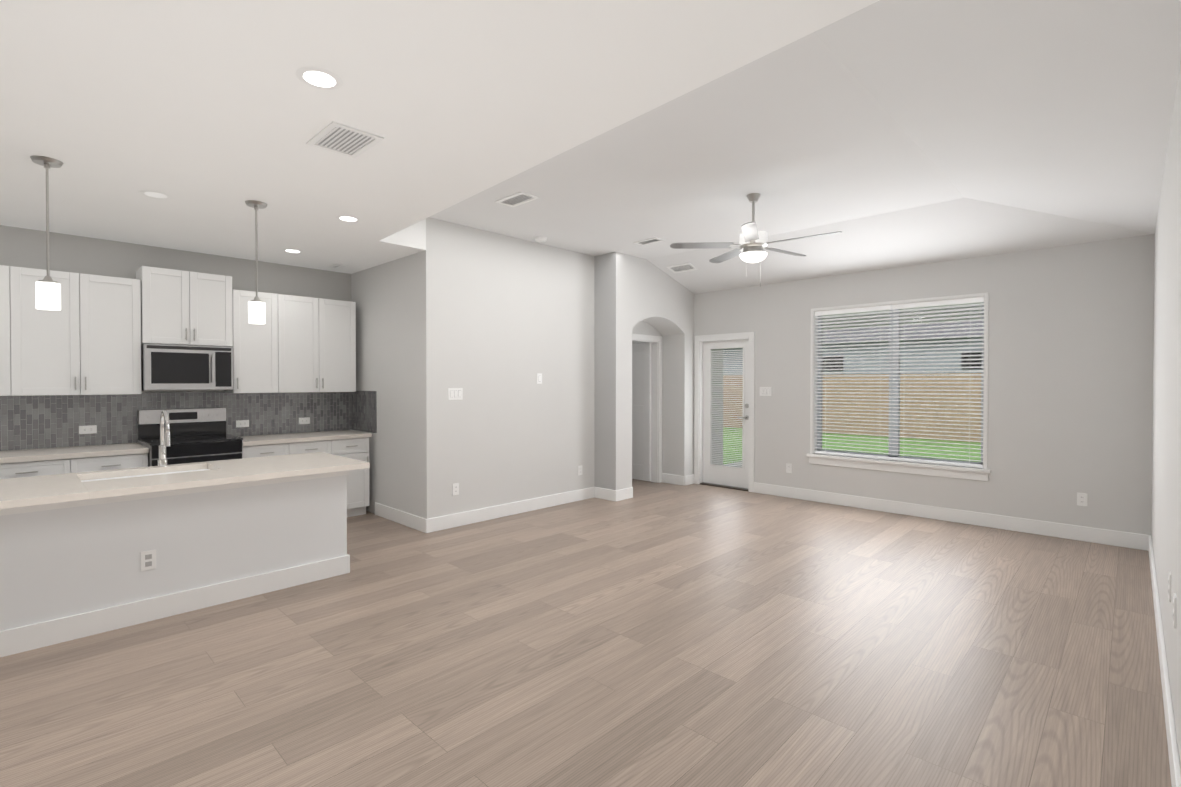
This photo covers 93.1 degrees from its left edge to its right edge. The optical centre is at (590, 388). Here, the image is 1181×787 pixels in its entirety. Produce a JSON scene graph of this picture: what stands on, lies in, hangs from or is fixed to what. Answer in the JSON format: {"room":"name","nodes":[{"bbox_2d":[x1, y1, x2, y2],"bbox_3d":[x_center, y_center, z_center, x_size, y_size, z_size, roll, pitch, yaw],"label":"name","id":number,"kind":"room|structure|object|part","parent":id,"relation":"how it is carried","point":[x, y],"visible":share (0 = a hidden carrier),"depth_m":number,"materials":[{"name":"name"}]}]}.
{"room":"empty living room","nodes":[
{"label":"empty living room","id":0,"kind":"room"},
{"bbox_2d":[5,390,351,450],"bbox_3d":[-5.126,-0.245,4.336,0.200,3.300,6.450,1,1,44],"label":"wall","id":1,"kind":"structure","parent":0,"point":[149,391],"depth_m":5.39,"materials":[{"name":"paint"}]},
{"bbox_2d":[0,265,23,395],"bbox_3d":[-4.906,-0.448,4.176,0.331,1.010,0.920,1,1,44],"label":"upper cabinet","id":2,"kind":"object","parent":1,"relation":"attached to","point":[11,277],"depth_m":4.36,"materials":[{"name":"paint"}]},
{"bbox_2d":[24,268,141,395],"bbox_3d":[-4.371,-0.454,4.729,0.331,1.010,0.860,1,1,44],"label":"upper cabinet","id":3,"kind":"object","parent":1,"relation":"attached to","point":[93,334],"depth_m":4.65,"materials":[{"name":"paint"}]},
{"bbox_2d":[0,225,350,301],"bbox_3d":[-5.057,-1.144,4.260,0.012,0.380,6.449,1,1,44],"label":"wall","id":4,"kind":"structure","parent":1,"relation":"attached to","point":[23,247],"depth_m":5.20,"materials":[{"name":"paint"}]},
{"bbox_2d":[136,266,235,348],"bbox_3d":[-3.822,-0.745,5.279,0.351,0.680,0.687,1,1,44],"label":"upper cabinet","id":5,"kind":"object","parent":1,"relation":"attached to","point":[178,307],"depth_m":5.14,"materials":[{"name":"paint"}]},
{"bbox_2d":[141,344,232,389],"bbox_3d":[-3.794,-0.195,5.258,0.426,0.410,0.681,1,1,44],"label":"microwave","id":6,"kind":"object","parent":5,"relation":"attached to","point":[176,367],"visible":0.96,"depth_m":5.11,"materials":[{"name":"silver metal"}]},
{"bbox_2d":[0,391,376,450],"bbox_3d":[-4.614,0.276,4.264,0.645,0.460,5.850,1,1,44],"label":"tile backsplash","id":7,"kind":"structure","parent":1,"relation":"attached to","point":[40,421],"depth_m":5.24,"materials":[{"name":"tile"}]},
{"bbox_2d":[79,425,96,433],"bbox_3d":[-4.416,0.359,4.915,0.008,0.072,0.117,1,1,44],"label":"electrical outlet","id":8,"kind":"object","parent":7,"relation":"attached to","point":[90,429],"visible":1,"depth_m":4.92,"materials":[{"name":"plastic"}]},
{"bbox_2d":[236,420,248,426],"bbox_3d":[-3.588,0.360,5.770,0.008,0.072,0.117,1,1,44],"label":"electrical outlet","id":9,"kind":"object","parent":7,"relation":"attached to","point":[242,423],"visible":1,"depth_m":5.77,"materials":[{"name":"plastic"}]},
{"bbox_2d":[299,417,309,423],"bbox_3d":[-3.171,0.355,6.201,0.008,0.072,0.117,1,1,44],"label":"electrical outlet","id":10,"kind":"object","parent":7,"relation":"attached to","point":[305,420],"visible":1,"depth_m":6.20,"materials":[{"name":"plastic"}]},
{"bbox_2d":[224,290,287,392],"bbox_3d":[-3.426,-0.465,5.705,0.331,1.010,0.459,1,1,44],"label":"upper cabinet","id":11,"kind":"object","parent":1,"relation":"attached to","point":[260,355],"depth_m":5.61,"materials":[{"name":"paint"}]},
{"bbox_2d":[288,295,355,392],"bbox_3d":[-3.052,-0.469,6.092,0.331,1.010,0.858,1,1,44],"label":"upper cabinet","id":12,"kind":"object","parent":1,"relation":"attached to","point":[321,332],"depth_m":6.01,"materials":[{"name":"paint"}]},
{"bbox_2d":[351,217,593,518],"bbox_3d":[-1.452,-0.272,6.903,1.910,3.300,2.350,1,1,44],"label":"wall","id":13,"kind":"structure","parent":0,"point":[492,324],"depth_m":5.98,"materials":[{"name":"paint"}]},
{"bbox_2d":[375,502,422,531],"bbox_3d":[-1.980,1.322,5.785,1.090,0.135,0.016,1,1,44],"label":"baseboard","id":14,"kind":"structure","parent":13,"relation":"attached to","point":[401,517],"depth_m":5.76,"materials":[{"name":"paint"}]},
{"bbox_2d":[452,483,458,494],"bbox_3d":[-1.357,1.011,5.635,0.008,0.117,0.072,1,1,44],"label":"outlet","id":15,"kind":"object","parent":13,"relation":"attached to","point":[455,488],"visible":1,"depth_m":5.63,"materials":[{"name":"plastic"}]},
{"bbox_2d":[448,388,462,399],"bbox_3d":[-1.357,0.051,5.625,0.010,0.117,0.164,1,1,44],"label":"light switch","id":16,"kind":"object","parent":13,"relation":"attached to","point":[455,393],"visible":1,"depth_m":5.62,"materials":[{"name":"plastic"}]},
{"bbox_2d":[423,487,594,532],"bbox_3d":[-0.764,1.317,6.243,0.020,0.135,2.366,1,1,44],"label":"baseboard","id":17,"kind":"structure","parent":13,"relation":"attached to","point":[488,513],"depth_m":6.05,"materials":[{"name":"paint"}]},
{"bbox_2d":[537,373,541,383],"bbox_3d":[-0.585,-0.117,6.420,0.010,0.117,0.072,1,1,44],"label":"light switch","id":18,"kind":"object","parent":13,"relation":"attached to","point":[539,378],"visible":1,"depth_m":6.42,"materials":[{"name":"plastic"}]},
{"bbox_2d":[578,465,581,474],"bbox_3d":[-0.126,1.008,6.907,0.008,0.117,0.072,1,1,44],"label":"outlet","id":19,"kind":"object","parent":13,"relation":"attached to","point":[579,470],"visible":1,"depth_m":6.90,"materials":[{"name":"plastic"}]},
{"bbox_2d":[0,479,1171,786],"bbox_3d":[-1.332,1.460,3.918,8.000,0.100,11.500,1,1,44],"label":"floor","id":20,"kind":"structure","parent":0,"point":[650,633],"depth_m":2.86,"materials":[{"name":"brown wood"}]},
{"bbox_2d":[0,450,148,478],"bbox_3d":[-4.321,0.973,4.585,0.607,0.860,1.027,1,1,44],"label":"base cabinet","id":21,"kind":"object","parent":20,"relation":"on","point":[90,458],"depth_m":4.40,"materials":[{"name":"paint"}]},
{"bbox_2d":[0,443,147,461],"bbox_3d":[-5.300,0.534,3.550,0.633,0.040,3.868,1,1,44],"label":"countertop","id":22,"kind":"structure","parent":21,"relation":"on","point":[44,454],"depth_m":4.49,"materials":[{"name":"white stone"}]},
{"bbox_2d":[0,466,349,656],"bbox_3d":[-3.658,1.015,2.933,0.752,0.810,4.456,1,1,44],"label":"kitchen island","id":23,"kind":"object","parent":20,"relation":"on","point":[84,554],"depth_m":3.45,"materials":[{"name":"paint"}]},
{"bbox_2d":[0,452,369,509],"bbox_3d":[-3.600,0.591,2.896,0.950,0.040,4.590,1,1,44],"label":"island countertop","id":24,"kind":"structure","parent":23,"relation":"on","point":[44,490],"depth_m":3.55,"materials":[{"name":"white stone"}]},
{"bbox_2d":[138,408,242,466],"bbox_3d":[-3.677,0.796,5.158,0.716,1.200,0.688,1,1,44],"label":"range","id":25,"kind":"object","parent":20,"relation":"on","point":[198,435],"visible":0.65,"depth_m":5.15,"materials":[{"name":"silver metal"}]},
{"bbox_2d":[242,438,339,457],"bbox_3d":[-3.177,0.960,5.767,0.607,0.860,0.871,1,1,44],"label":"base cabinet","id":26,"kind":"object","parent":20,"relation":"on","point":[285,448],"depth_m":5.55,"materials":[{"name":"paint"}]},
{"bbox_2d":[340,438,368,516],"bbox_3d":[-2.796,0.956,6.160,0.607,0.860,0.465,1,1,44],"label":"base cabinet","id":27,"kind":"object","parent":20,"relation":"on","point":[353,448],"depth_m":6.03,"materials":[{"name":"paint"}]},
{"bbox_2d":[240,430,371,445],"bbox_3d":[-3.042,0.509,5.882,0.633,0.040,1.232,1,1,44],"label":"countertop","id":28,"kind":"structure","parent":27,"relation":"on","point":[324,436],"depth_m":5.74,"materials":[{"name":"white stone"}]},
{"bbox_2d":[0,0,1180,293],"bbox_3d":[-1.368,-1.605,3.920,7.700,0.570,11.100,1,1,44],"label":"ceiling","id":29,"kind":"structure","parent":0,"point":[210,117],"depth_m":3.00,"materials":[{"name":"paint"}]},
{"bbox_2d":[30,155,63,310],"bbox_3d":[-3.124,-0.885,3.220,0.140,0.855,0.140,1,1,44],"label":"pendant light","id":30,"kind":"object","parent":29,"relation":"hanging from","point":[47,163],"depth_m":3.20,"materials":[{"name":"white glass"}]},
{"bbox_3d":[-3.124,-0.533,3.224,0.104,0.150,0.104,1,1,44],"label":"pendant light shade","id":31,"kind":"part","parent":30,"relation":"part of","materials":[{"name":"white glass"}]},
{"bbox_2d":[139,190,171,198],"bbox_3d":[-2.950,-1.316,3.798,0.180,0.004,0.180,1,1,44],"label":"recessed light","id":32,"kind":"object","parent":29,"relation":"in","point":[154,194],"visible":1,"depth_m":3.79,"materials":[{"name":"paint"}]},
{"bbox_2d":[245,200,267,323],"bbox_3d":[-2.380,-0.894,3.989,0.140,0.855,0.140,1,1,44],"label":"pendant light","id":33,"kind":"object","parent":29,"relation":"hanging from","point":[256,205],"depth_m":3.97,"materials":[{"name":"white glass"}]},
{"bbox_3d":[-2.380,-0.541,3.993,0.104,0.150,0.104,1,1,44],"label":"pendant light shade","id":34,"kind":"part","parent":33,"relation":"part of","materials":[{"name":"white glass"}]},
{"bbox_2d":[282,249,302,252],"bbox_3d":[-2.885,-1.334,5.418,0.180,0.004,0.180,1,1,44],"label":"recessed light","id":35,"kind":"object","parent":29,"relation":"in","point":[293,250],"visible":0.96,"depth_m":5.40,"materials":[{"name":"paint"}]},
{"bbox_2d":[296,67,342,89],"bbox_3d":[-1.137,-1.301,2.350,0.180,0.004,0.180,1,1,44],"label":"recessed light","id":36,"kind":"object","parent":29,"relation":"in","point":[319,79],"visible":1,"depth_m":2.34,"materials":[{"name":"paint"}]},
{"bbox_2d":[327,264,345,268],"bbox_3d":[-2.783,-1.340,6.127,0.250,0.008,0.100,1,1,44],"label":"ceiling vent","id":37,"kind":"object","parent":29,"relation":"in","point":[335,266],"visible":1,"depth_m":6.11,"materials":[{"name":"metal"}]},
{"bbox_2d":[306,121,383,157],"bbox_3d":[-1.296,-1.306,2.948,0.360,0.008,0.260,1,1,44],"label":"ceiling vent","id":38,"kind":"object","parent":29,"relation":"in","point":[340,138],"visible":0.96,"depth_m":2.94,"materials":[{"name":"metal"}]},
{"bbox_2d":[336,215,360,221],"bbox_3d":[-1.884,-1.322,4.353,0.180,0.004,0.180,1,1,44],"label":"recessed light","id":39,"kind":"object","parent":29,"relation":"in","point":[347,218],"visible":1,"depth_m":4.34,"materials":[{"name":"paint"}]},
{"bbox_2d":[495,192,538,206],"bbox_3d":[-0.641,-1.647,4.872,0.360,0.008,0.200,1,1,44],"label":"ceiling vent","id":40,"kind":"object","parent":29,"relation":"in","point":[517,199],"visible":0.96,"depth_m":4.87,"materials":[{"name":"metal"}]},
{"bbox_2d":[534,236,546,241],"bbox_3d":[-0.549,-1.643,6.160,0.136,0.042,0.136,1,1,44],"label":"smoke detector","id":41,"kind":"object","parent":29,"relation":"attached to","point":[540,238],"visible":1,"depth_m":6.11,"materials":[{"name":"plastic"}]},
{"bbox_2d":[633,237,664,244],"bbox_3d":[0.658,-1.662,6.314,0.320,0.008,0.160,1,1,44],"label":"ceiling vent","id":42,"kind":"object","parent":29,"relation":"in","point":[649,241],"visible":0.98,"depth_m":6.31,"materials":[{"name":"metal"}]},
{"bbox_2d":[667,263,697,272],"bbox_3d":[1.193,-1.571,7.285,0.360,0.064,0.194,1,1,44],"label":"ceiling vent","id":43,"kind":"object","parent":29,"relation":"in","point":[684,267],"visible":1,"depth_m":7.28,"materials":[{"name":"metal"}]},
{"bbox_2d":[670,193,841,286],"bbox_3d":[1.435,-1.260,4.765,1.332,0.780,1.346,1,1,44],"label":"ceiling fan","id":44,"kind":"object","parent":29,"relation":"hanging from","point":[752,238],"depth_m":4.73,"materials":[{"name":"silver metal"}]},
{"bbox_3d":[1.390,-1.114,4.776,0.230,0.071,0.230,1,1,44],"label":"ceiling fan shade","id":45,"kind":"part","parent":44,"relation":"part of","materials":[{"name":"white glass"}]},
{"bbox_2d":[594,252,615,489],"bbox_3d":[0.180,-0.273,6.964,0.369,3.300,0.013,1,1,44],"label":"wall","id":46,"kind":"structure","parent":0,"point":[605,371],"depth_m":6.95,"materials":[{"name":"paint"}]},
{"bbox_2d":[595,487,618,501],"bbox_3d":[0.192,1.310,6.953,0.346,0.135,0.016,1,1,44],"label":"baseboard","id":47,"kind":"structure","parent":46,"relation":"attached to","point":[602,493],"depth_m":6.92,"materials":[{"name":"paint"}]},
{"bbox_2d":[616,252,693,489],"bbox_3d":[0.792,-0.281,7.689,0.500,3.300,1.900,1,1,44],"label":"wall","id":48,"kind":"structure","parent":0,"point":[652,299],"depth_m":7.68,"materials":[{"name":"paint"}]},
{"bbox_2d":[619,487,632,498],"bbox_3d":[0.392,1.307,7.210,0.416,0.135,0.020,1,1,44],"label":"baseboard","id":49,"kind":"structure","parent":48,"relation":"attached to","point":[627,492],"depth_m":6.98,"materials":[{"name":"paint"}]},
{"bbox_2d":[632,343,650,480],"bbox_3d":[0.608,0.339,8.386,0.700,2.021,0.091,1,1,44],"label":"door","id":50,"kind":"structure","parent":48,"relation":"in","point":[641,411],"depth_m":8.26,"materials":[{"name":"paint"}]},
{"bbox_2d":[632,334,661,482],"bbox_3d":[0.698,0.305,7.884,0.133,2.125,0.870,1,1,44],"label":"door frame","id":51,"kind":"structure","parent":48,"relation":"attached to","point":[656,434],"depth_m":8.12,"materials":[{"name":"paint"}]},
{"bbox_2d":[662,473,686,485],"bbox_3d":[1.182,1.298,8.027,0.416,0.135,0.016,1,1,44],"label":"baseboard","id":52,"kind":"structure","parent":48,"relation":"attached to","point":[666,478],"depth_m":8.00,"materials":[{"name":"paint"}]},
{"bbox_2d":[632,341,722,464],"bbox_3d":[0.852,-0.302,9.649,3.140,3.300,0.200,1,1,44],"label":"wall","id":53,"kind":"structure","parent":0,"point":[720,413],"depth_m":8.58,"materials":[{"name":"paint"}]},
{"bbox_2d":[712,349,716,463],"bbox_3d":[1.584,-0.290,8.508,0.500,3.300,0.380,1,1,44],"label":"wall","id":54,"kind":"structure","parent":0,"point":[713,378],"depth_m":8.45,"materials":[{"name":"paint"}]},
{"bbox_2d":[694,234,1153,534],"bbox_3d":[3.201,-0.269,6.540,5.160,3.300,0.200,1,1,44],"label":"wall","id":55,"kind":"structure","parent":0,"point":[1070,370],"depth_m":5.41,"materials":[{"name":"paint"}]},
{"bbox_2d":[694,332,754,491],"bbox_3d":[1.901,0.306,7.792,0.930,2.125,0.218,1,1,44],"label":"door frame","id":56,"kind":"structure","parent":55,"relation":"attached to","point":[698,421],"depth_m":7.90,"materials":[{"name":"paint"}]},
{"bbox_2d":[703,339,748,488],"bbox_3d":[1.885,0.340,7.776,0.752,2.016,0.105,1,1,44],"label":"door","id":57,"kind":"structure","parent":55,"relation":"in","point":[715,473],"depth_m":7.81,"materials":[{"name":"paint"}]},
{"bbox_2d":[760,387,771,395],"bbox_3d":[2.280,0.033,7.289,0.164,0.117,0.010,1,1,44],"label":"light switch","id":58,"kind":"object","parent":55,"relation":"attached to","point":[765,391],"visible":1,"depth_m":7.28,"materials":[{"name":"plastic"}]},
{"bbox_2d":[786,463,791,472],"bbox_3d":[2.510,1.006,7.077,0.072,0.117,0.008,1,1,44],"label":"electrical outlet","id":59,"kind":"object","parent":55,"relation":"attached to","point":[788,468],"visible":1,"depth_m":7.08,"materials":[{"name":"plastic"}]},
{"bbox_2d":[806,292,990,480],"bbox_3d":[3.401,-0.026,6.304,1.860,1.900,0.225,1,1,44],"label":"window","id":60,"kind":"structure","parent":55,"relation":"in","point":[894,357],"depth_m":6.26,"materials":[{"name":"plastic"}]},
{"bbox_2d":[754,482,1146,549],"bbox_3d":[3.486,1.318,6.131,3.675,0.135,0.016,1,1,44],"label":"baseboard","id":61,"kind":"structure","parent":55,"relation":"attached to","point":[883,505],"depth_m":5.73,"materials":[{"name":"paint"}]},
{"bbox_2d":[1077,493,1086,505],"bbox_3d":[4.515,1.017,5.137,0.072,0.117,0.008,1,1,44],"label":"electrical outlet","id":62,"kind":"object","parent":55,"relation":"attached to","point":[1081,499],"visible":1,"depth_m":5.13,"materials":[{"name":"plastic"}]},
{"bbox_2d":[1151,61,1180,768],"bbox_3d":[1.262,-0.209,0.972,0.200,3.300,10.900,1,1,44],"label":"wall","id":63,"kind":"structure","parent":0,"point":[1166,488],"depth_m":2.67,"materials":[{"name":"paint"}]},
{"bbox_2d":[1147,535,1180,786],"bbox_3d":[1.184,1.373,1.064,0.016,0.135,10.500,1,1,44],"label":"baseboard","id":64,"kind":"structure","parent":63,"relation":"attached to","point":[1175,771],"depth_m":2.46,"materials":[{"name":"paint"}]},
{"bbox_2d":[1168,571,1170,601],"bbox_3d":[2.536,0.866,2.450,0.008,0.117,0.072,1,1,44],"label":"electrical outlet","id":65,"kind":"object","parent":63,"relation":"attached to","point":[1169,588],"visible":1,"depth_m":2.42,"materials":[{"name":"plastic"}]},
{"bbox_2d":[1173,593,1176,627],"bbox_3d":[2.265,0.859,2.170,0.008,0.117,0.072,1,1,44],"label":"electrical outlet","id":66,"kind":"object","parent":63,"relation":"attached to","point":[1174,607],"visible":1,"depth_m":2.14,"materials":[{"name":"plastic"}]},
{"label":"outside","id":67,"kind":"structure","parent":0,"visible":0},
{"bbox_2d":[723,427,980,464],"bbox_3d":[12.628,1.384,23.947,65.000,0.100,37.900,1,1,44],"label":"grass","id":68,"kind":"structure","parent":67,"point":[738,446],"depth_m":13.97,"materials":[{"name":"green plant"}]},
{"bbox_2d":[725,461,741,466],"bbox_3d":[4.297,1.447,7.864,5.800,0.120,3.200,1,1,44],"label":"patio slab","id":69,"kind":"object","parent":68,"relation":"on","point":[738,463],"depth_m":10.07,"materials":[{"name":"concrete"}]},
{"bbox_2d":[723,373,980,441],"bbox_3d":[3.527,0.510,14.535,65.000,1.850,10.130,1,1,44],"label":"fence","id":70,"kind":"object","parent":68,"relation":"on","point":[730,405],"depth_m":16.20,"materials":[{"name":"brown wood"}]},
{"bbox_2d":[723,321,981,375],"bbox_3d":[13.625,-1.854,25.661,29.200,6.340,13.200,1,1,44],"label":"house","id":71,"kind":"structure","parent":68,"relation":"on","point":[913,355],"depth_m":19.76,"materials":[{"name":"grey brick"}]},
{"bbox_2d":[823,303,981,329],"bbox_3d":[4.366,-0.013,7.920,6.200,3.040,3.400,1,1,44],"label":"roof","id":72,"kind":"structure","parent":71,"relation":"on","point":[905,316],"depth_m":9.13,"materials":[{"name":"grey"}]}
]}

